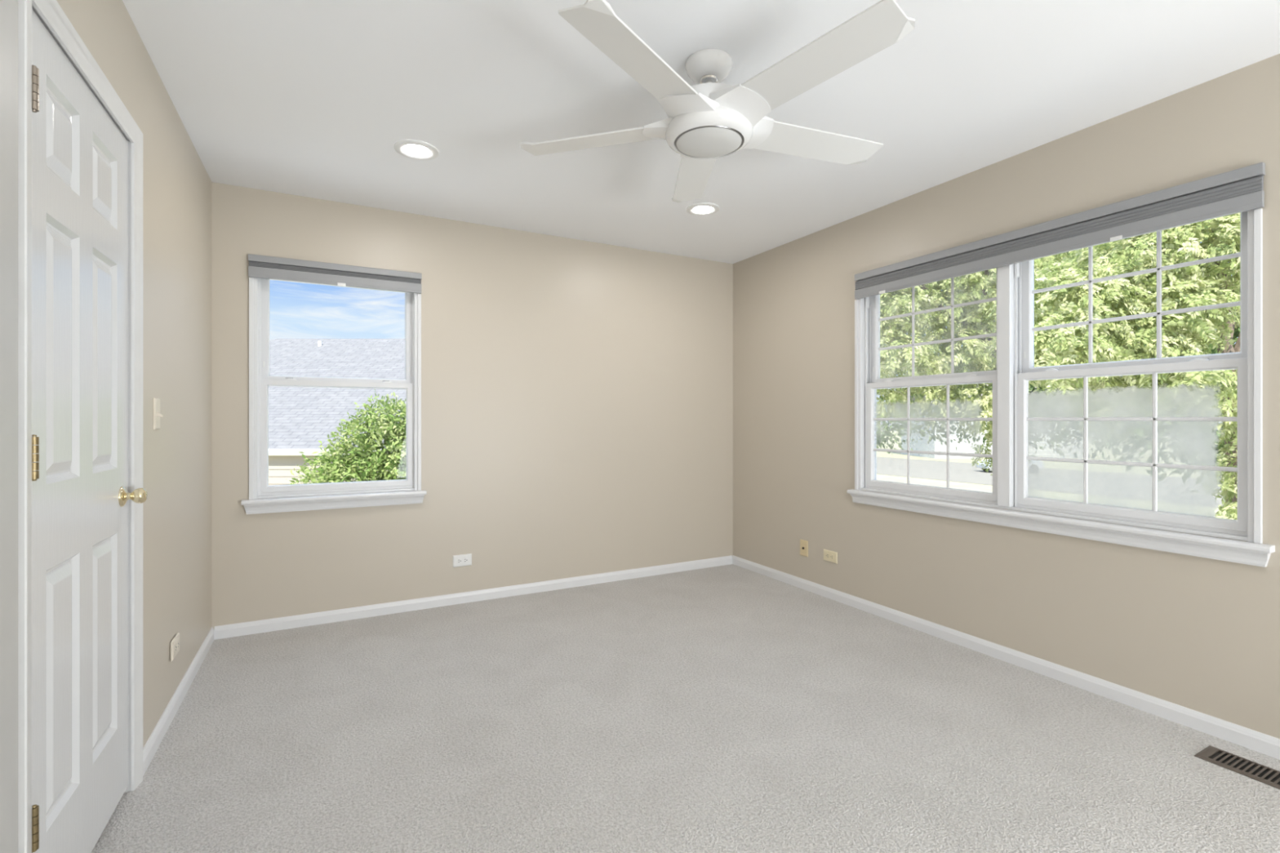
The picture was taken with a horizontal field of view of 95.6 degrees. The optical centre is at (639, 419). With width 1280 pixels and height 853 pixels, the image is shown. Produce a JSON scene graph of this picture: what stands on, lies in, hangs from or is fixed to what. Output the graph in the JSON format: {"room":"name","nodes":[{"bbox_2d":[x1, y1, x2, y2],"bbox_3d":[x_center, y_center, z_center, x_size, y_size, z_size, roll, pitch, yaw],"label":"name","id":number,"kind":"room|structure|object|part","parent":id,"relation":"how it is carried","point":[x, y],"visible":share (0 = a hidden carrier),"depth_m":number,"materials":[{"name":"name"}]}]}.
{"room":"empty bedroom","nodes":[
{"label":"empty bedroom","id":0,"kind":"room"},
{"bbox_2d":[56,0,211,748],"bbox_3d":[-0.800,-0.047,0.170,0.150,2.440,6.556,0,0,-28],"label":"wall","id":1,"kind":"structure","parent":0,"point":[177,184],"depth_m":2.29,"materials":[{"name":"beige paint"}]},
{"bbox_2d":[0,0,17,852],"bbox_3d":[-1.135,0.120,0.968,0.015,2.105,0.378,0,0,-28],"label":"trim","id":2,"kind":"structure","parent":1,"relation":"attached to","point":[8,8],"depth_m":1.10,"materials":[{"name":"grey paint"}]},
{"bbox_2d":[17,0,142,852],"bbox_3d":[-1.428,0.121,1.518,0.018,2.104,0.831,0,0,-28],"label":"door frame","id":3,"kind":"structure","parent":1,"relation":"attached to","point":[50,11],"depth_m":1.19,"materials":[{"name":"paint"}]},
{"bbox_2d":[31,4,147,852],"bbox_3d":[-1.480,0.137,1.492,0.203,2.072,0.759,0,0,-28],"label":"door","id":4,"kind":"structure","parent":1,"relation":"in","point":[82,495],"depth_m":1.46,"materials":[{"name":"paint"}]},
{"bbox_3d":[-1.549,0.235,1.785,0.049,0.048,0.048,0,0,-28],"label":"knob","id":5,"kind":"part","parent":4,"relation":"part of","materials":[{"name":"gold metal"}]},
{"bbox_2d":[152,397,163,430],"bbox_3d":[-1.734,-0.020,2.094,0.022,0.114,0.070,0,0,-28],"label":"light switch","id":6,"kind":"object","parent":1,"relation":"attached to","point":[156,402],"visible":1,"depth_m":2.07,"materials":[{"name":"beige plastic"}]},
{"bbox_3d":[-1.741,-0.020,2.090,0.007,0.114,0.070,0,0,-28],"label":"plate","id":7,"kind":"part","parent":6,"relation":"part of","materials":[{"name":"beige plastic"}]},
{"bbox_2d":[169,632,179,662],"bbox_3d":[-1.863,0.911,2.325,0.013,0.076,0.116,0,0,-28],"label":"wall outlet","id":8,"kind":"object","parent":1,"relation":"attached to","point":[175,643],"visible":1,"depth_m":2.30,"materials":[{"name":"beige plastic"}]},
{"bbox_2d":[142,626,214,776],"bbox_3d":[-1.953,1.139,2.492,0.013,0.067,1.372,0,0,-28],"label":"baseboard","id":9,"kind":"structure","parent":1,"relation":"attached to","point":[154,740],"depth_m":2.30,"materials":[{"name":"white paint"}]},
{"bbox_2d":[211,182,733,630],"bbox_3d":[-0.799,-0.047,3.975,3.750,2.440,0.150,0,0,-28],"label":"wall","id":10,"kind":"structure","parent":0,"point":[577,395],"depth_m":3.82,"materials":[{"name":"beige paint"}]},
{"bbox_2d":[240,276,426,514],"bbox_3d":[-1.768,-0.178,3.416,0.943,1.388,0.180,0,0,-28],"label":"window","id":11,"kind":"structure","parent":10,"relation":"in","point":[259,501],"depth_m":3.34,"materials":[{"name":"white plastic"}]},
{"bbox_2d":[248,253,422,293],"bbox_3d":[-1.739,-0.836,3.366,0.889,0.126,0.028,0,0,-28],"label":"cellular shade","id":12,"kind":"object","parent":11,"relation":"attached to","point":[260,266],"visible":1,"depth_m":3.34,"materials":[{"name":"grey fabric"}]},
{"bbox_3d":[-1.738,-0.806,3.365,0.887,0.056,0.020,0,0,-28],"label":"rail","id":13,"kind":"part","parent":12,"relation":"part of","materials":[{"name":"grey"}]},
{"bbox_3d":[-1.786,-0.515,3.462,0.811,0.652,0.033,0,0,-28],"label":"sash","id":14,"kind":"part","parent":11,"relation":"part of","materials":[{"name":"white plastic"}]},
{"bbox_3d":[-1.766,0.100,3.424,0.815,0.648,0.035,0,0,-28],"label":"sash","id":15,"kind":"part","parent":11,"relation":"part of","materials":[{"name":"white plastic"}]},
{"bbox_2d":[453,553,471,567],"bbox_3d":[-1.134,0.901,3.705,0.117,0.074,0.009,0,0,-28],"label":"wall outlet","id":16,"kind":"object","parent":10,"relation":"attached to","point":[463,560],"visible":1,"depth_m":3.70,"materials":[{"name":"white plastic"}]},
{"bbox_2d":[457,558,461,564],"bbox_3d":[-1.150,0.901,3.693,0.027,0.034,0.003,0,0,-28],"label":"receptacle","id":17,"kind":"object","parent":16,"relation":"attached to","point":[459,560],"depth_m":3.69,"materials":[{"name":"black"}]},
{"bbox_2d":[463,557,467,563],"bbox_3d":[-1.116,0.901,3.711,0.027,0.034,0.003,0,0,-28],"label":"receptacle","id":18,"kind":"object","parent":16,"relation":"attached to","point":[465,559],"depth_m":3.71,"materials":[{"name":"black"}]},
{"bbox_2d":[214,555,732,639],"bbox_3d":[-0.761,1.139,3.904,3.424,0.067,0.013,0,0,-28],"label":"baseboard","id":19,"kind":"structure","parent":10,"relation":"attached to","point":[226,631],"depth_m":3.65,"materials":[{"name":"white paint"}]},
{"bbox_2d":[91,564,1279,852],"bbox_3d":[0.750,1.233,1.087,3.750,0.120,6.706,0,0,-28],"label":"floor","id":20,"kind":"structure","parent":0,"point":[731,708],"depth_m":2.10,"materials":[{"name":"beige carpet"}]},
{"bbox_2d":[1194,745,1279,789],"bbox_3d":[2.063,1.169,1.909,0.131,0.006,0.323,0,0,-28],"label":"floor vent","id":21,"kind":"object","parent":20,"relation":"in","point":[1252,770],"visible":1,"depth_m":1.96,"materials":[{"name":"brown metal"}]},
{"bbox_2d":[1213,751,1279,783],"bbox_3d":[2.063,1.169,1.909,0.095,0.005,0.242,0,0,-28],"label":"grille","id":22,"kind":"object","parent":21,"relation":"attached to","point":[1267,775],"depth_m":1.95,"materials":[{"name":"brown metal"}]},
{"bbox_2d":[122,0,1279,263],"bbox_3d":[0.750,-1.342,1.087,3.750,0.150,6.706,0,0,-28],"label":"ceiling","id":23,"kind":"structure","parent":0,"point":[314,99],"depth_m":2.27,"materials":[{"name":"white paint"}]},
{"bbox_2d":[393,139,439,159],"bbox_3d":[-1.048,-1.337,2.723,0.198,0.158,0.198,0,0,-28],"label":"recessed light","id":24,"kind":"object","parent":23,"relation":"in","point":[411,148],"visible":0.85,"depth_m":2.71,"materials":[{"name":"white plastic"}]},
{"bbox_2d":[686,202,719,215],"bbox_3d":[0.378,-1.337,3.488,0.198,0.158,0.198,0,0,-28],"label":"recessed light","id":25,"kind":"object","parent":23,"relation":"in","point":[702,208],"visible":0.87,"depth_m":3.47,"materials":[{"name":"white plastic"}]},
{"bbox_2d":[520,0,915,202],"bbox_3d":[0.282,-1.116,2.053,1.385,0.303,1.381,0,0,-28],"label":"ceiling fan","id":26,"kind":"object","parent":23,"relation":"hanging from","point":[708,120],"visible":1,"depth_m":1.91,"materials":[{"name":"white"}]},
{"bbox_3d":[-0.190,-1.049,2.190,0.525,0.036,0.150,0,0,16],"label":"blade","id":27,"kind":"part","parent":26,"relation":"part of","materials":[{"name":"white wood"}]},
{"bbox_3d":[-0.010,-1.049,1.688,0.150,0.036,0.525,0,0,34],"label":"blade","id":28,"kind":"part","parent":26,"relation":"part of","materials":[{"name":"white wood"}]},
{"bbox_3d":[0.082,-1.043,2.111,0.140,0.082,0.199,0,0,16],"label":"blade arm","id":29,"kind":"part","parent":26,"relation":"part of","materials":[{"name":"white metal"}]},
{"bbox_3d":[0.149,-1.043,1.923,0.199,0.082,0.140,0,0,34],"label":"blade arm","id":30,"kind":"part","parent":26,"relation":"part of","materials":[{"name":"white metal"}]},
{"bbox_3d":[0.231,-1.049,2.516,0.150,0.036,0.525,0,0,-2],"label":"blade","id":31,"kind":"part","parent":26,"relation":"part of","materials":[{"name":"white"}]},
{"bbox_3d":[0.349,-1.043,1.928,0.199,0.082,0.140,0,0,-38],"label":"blade arm","id":32,"kind":"part","parent":26,"relation":"part of","materials":[{"name":"white metal"}]},
{"bbox_3d":[0.405,-1.043,2.120,0.140,0.082,0.199,0,0,-20],"label":"blade arm","id":33,"kind":"part","parent":26,"relation":"part of","materials":[{"name":"white metal"}]},
{"bbox_3d":[0.672,-1.049,2.216,0.525,0.036,0.150,0,0,-20],"label":"blade","id":34,"kind":"part","parent":26,"relation":"part of","materials":[{"name":"white wood"}]},
{"bbox_3d":[0.522,-1.049,1.704,0.150,0.036,0.525,0,0,-38],"label":"blade","id":35,"kind":"part","parent":26,"relation":"part of","materials":[{"name":"white wood"}]},
{"bbox_2d":[733,53,1279,738],"bbox_3d":[2.372,-0.047,1.872,0.150,2.440,6.556,0,0,-28],"label":"wall","id":36,"kind":"structure","parent":0,"point":[1200,634],"depth_m":2.79,"materials":[{"name":"beige paint"}]},
{"bbox_2d":[800,539,808,557],"bbox_3d":[1.130,0.890,4.012,0.016,0.110,0.074,0,0,-28],"label":"cable plate","id":37,"kind":"object","parent":36,"relation":"attached to","point":[803,544],"visible":1,"depth_m":4.00,"materials":[{"name":"beige plastic"}]},
{"bbox_2d":[823,549,837,564],"bbox_3d":[1.246,0.897,3.802,0.009,0.072,0.117,0,0,-28],"label":"wall outlet","id":38,"kind":"object","parent":36,"relation":"attached to","point":[829,556],"visible":1,"depth_m":3.79,"materials":[{"name":"beige plastic"}]},
{"bbox_2d":[732,555,1279,759],"bbox_3d":[2.265,1.139,1.899,0.013,0.067,6.406,0,0,-28],"label":"baseboard","id":39,"kind":"structure","parent":36,"relation":"attached to","point":[1261,743],"depth_m":2.60,"materials":[{"name":"white paint"}]},
{"bbox_2d":[847,208,1275,567],"bbox_3d":[1.808,-0.178,2.850,0.180,1.388,1.846,0,0,-28],"label":"window","id":40,"kind":"structure","parent":36,"relation":"in","point":[1133,456],"depth_m":2.54,"materials":[{"name":"white plastic"}]},
{"bbox_3d":[1.614,0.092,3.248,0.001,0.560,0.728,0,0,-28],"label":"glass pane","id":41,"kind":"part","parent":40,"relation":"part of","materials":[{"name":"glass"}]},
{"bbox_3d":[1.604,0.100,3.243,0.035,0.648,0.820,0,0,-28],"label":"sash","id":42,"kind":"part","parent":40,"relation":"part of","materials":[{"name":"white plastic"}]},
{"bbox_2d":[873,384,992,488],"bbox_3d":[1.609,0.092,3.245,0.009,0.560,0.728,0,0,-28],"label":"grille","id":43,"kind":"object","parent":40,"relation":"attached to","point":[913,418],"depth_m":3.25,"materials":[{"name":"white plastic"}]},
{"bbox_3d":[1.642,-0.515,3.263,0.033,0.652,0.816,0,0,-28],"label":"sash","id":44,"kind":"part","parent":40,"relation":"part of","materials":[{"name":"white plastic"}]},
{"bbox_2d":[878,277,996,376],"bbox_3d":[1.644,-0.524,3.264,0.009,0.545,0.722,0,0,-28],"label":"grille","id":45,"kind":"object","parent":40,"relation":"attached to","point":[984,372],"depth_m":3.18,"materials":[{"name":"white plastic"}]},
{"bbox_2d":[854,161,1265,299],"bbox_3d":[1.761,-0.820,2.815,0.028,0.159,1.783,0,0,-28],"label":"cellular shade","id":46,"kind":"object","parent":40,"relation":"attached to","point":[1238,190],"visible":1,"depth_m":2.49,"materials":[{"name":"grey fabric"}]},
{"bbox_3d":[2.035,0.092,2.463,0.001,0.560,0.732,0,0,-28],"label":"glass pane","id":47,"kind":"part","parent":40,"relation":"part of","materials":[{"name":"glass"}]},
{"bbox_2d":[1026,373,1236,511],"bbox_3d":[2.030,0.092,2.460,0.009,0.560,0.732,0,0,-28],"label":"grille","id":48,"kind":"object","parent":40,"relation":"attached to","point":[1131,449],"depth_m":2.45,"materials":[{"name":"white plastic"}]},
{"bbox_3d":[2.026,0.100,2.458,0.035,0.648,0.824,0,0,-28],"label":"sash","id":49,"kind":"part","parent":40,"relation":"part of","materials":[{"name":"white plastic"}]},
{"bbox_3d":[2.063,-0.515,2.478,0.033,0.652,0.820,0,0,-28],"label":"sash","id":50,"kind":"part","parent":40,"relation":"part of","materials":[{"name":"white plastic"}]},
{"bbox_2d":[1031,230,1239,363],"bbox_3d":[2.065,-0.524,2.479,0.009,0.545,0.726,0,0,-28],"label":"grille","id":51,"kind":"object","parent":40,"relation":"attached to","point":[1159,268],"depth_m":2.40,"materials":[{"name":"white plastic"}]},
{"label":"outside","id":52,"kind":"structure","parent":0,"visible":0},
{"bbox_2d":[876,431,1224,515],"bbox_3d":[29.235,4.173,72.425,240.000,0.001,220.000,0,0,-28],"label":"ground","id":53,"kind":"structure","parent":52,"point":[879,454],"depth_m":41.46,"materials":[{"name":"green plant"}]},
{"bbox_2d":[268,338,405,485],"bbox_3d":[-8.000,0.798,18.438,20.400,6.750,13.425,0,0,0],"label":"neighbor house","id":54,"kind":"structure","parent":53,"relation":"on","point":[300,417],"depth_m":14.47,"materials":[{"name":"grey"}]},
{"bbox_2d":[285,389,405,484],"bbox_3d":[-2.987,1.880,7.970,3.619,4.593,2.298,0,0,-21],"label":"bush","id":55,"kind":"object","parent":53,"relation":"on","point":[359,464],"visible":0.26,"depth_m":7.32,"materials":[{"name":"green plant"}]},
{"bbox_2d":[894,384,1075,458],"bbox_3d":[39.750,-0.127,66.000,17.900,8.600,9.600,0,0,0],"label":"house","id":56,"kind":"structure","parent":53,"relation":"on","point":[921,445],"depth_m":62.05,"materials":[{"name":"white"}]},
{"bbox_2d":[876,244,1111,475],"bbox_3d":[4.441,0.242,8.703,4.866,7.860,2.488,0,0,-6],"label":"tree","id":57,"kind":"object","parent":53,"relation":"on","point":[971,322],"visible":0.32,"depth_m":7.98,"materials":[{"name":"green plant"}]},
{"bbox_2d":[984,212,1239,519],"bbox_3d":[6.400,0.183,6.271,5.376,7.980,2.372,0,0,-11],"label":"tree","id":58,"kind":"object","parent":53,"relation":"on","point":[1202,284],"visible":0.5,"depth_m":5.77,"materials":[{"name":"green plant"}]},
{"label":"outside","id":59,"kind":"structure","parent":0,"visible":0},
{"bbox_2d":[876,456,1225,507],"bbox_3d":[23.549,4.183,52.352,17.000,0.060,170.000,0,0,-28],"label":"street","id":60,"kind":"structure","parent":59,"point":[959,472],"depth_m":47.20,"materials":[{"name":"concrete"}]},
{"bbox_2d":[975,459,991,471],"bbox_3d":[29.255,3.438,46.000,4.400,1.450,1.800,0,0,0],"label":"parked car","id":61,"kind":"object","parent":60,"relation":"on","point":[980,464],"visible":0.11,"depth_m":46.10,"materials":[{"name":"silver metal"}]},
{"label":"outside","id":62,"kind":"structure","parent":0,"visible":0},
{"bbox_2d":[876,479,1224,517],"bbox_3d":[5.757,4.178,33.161,25.500,0.070,37.000,0,0,-28],"label":"driveway","id":63,"kind":"structure","parent":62,"point":[877,479],"depth_m":35.67,"materials":[{"name":"concrete"}]},
{"bbox_2d":[876,280,992,455],"bbox_3d":[12.190,-3.937,24.919,9.061,16.220,5.776,0,0,1],"label":"shade tree","id":64,"kind":"object","parent":63,"relation":"on","point":[887,431],"visible":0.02,"depth_m":24.61,"materials":[{"name":"green plant"}]},
{"bbox_2d":[948,252,1133,442],"bbox_3d":[13.854,-3.099,19.529,7.308,14.543,5.570,0,0,-11],"label":"shade tree","id":65,"kind":"object","parent":63,"relation":"on","point":[1033,388],"visible":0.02,"depth_m":19.52,"materials":[{"name":"green plant"}]}
]}

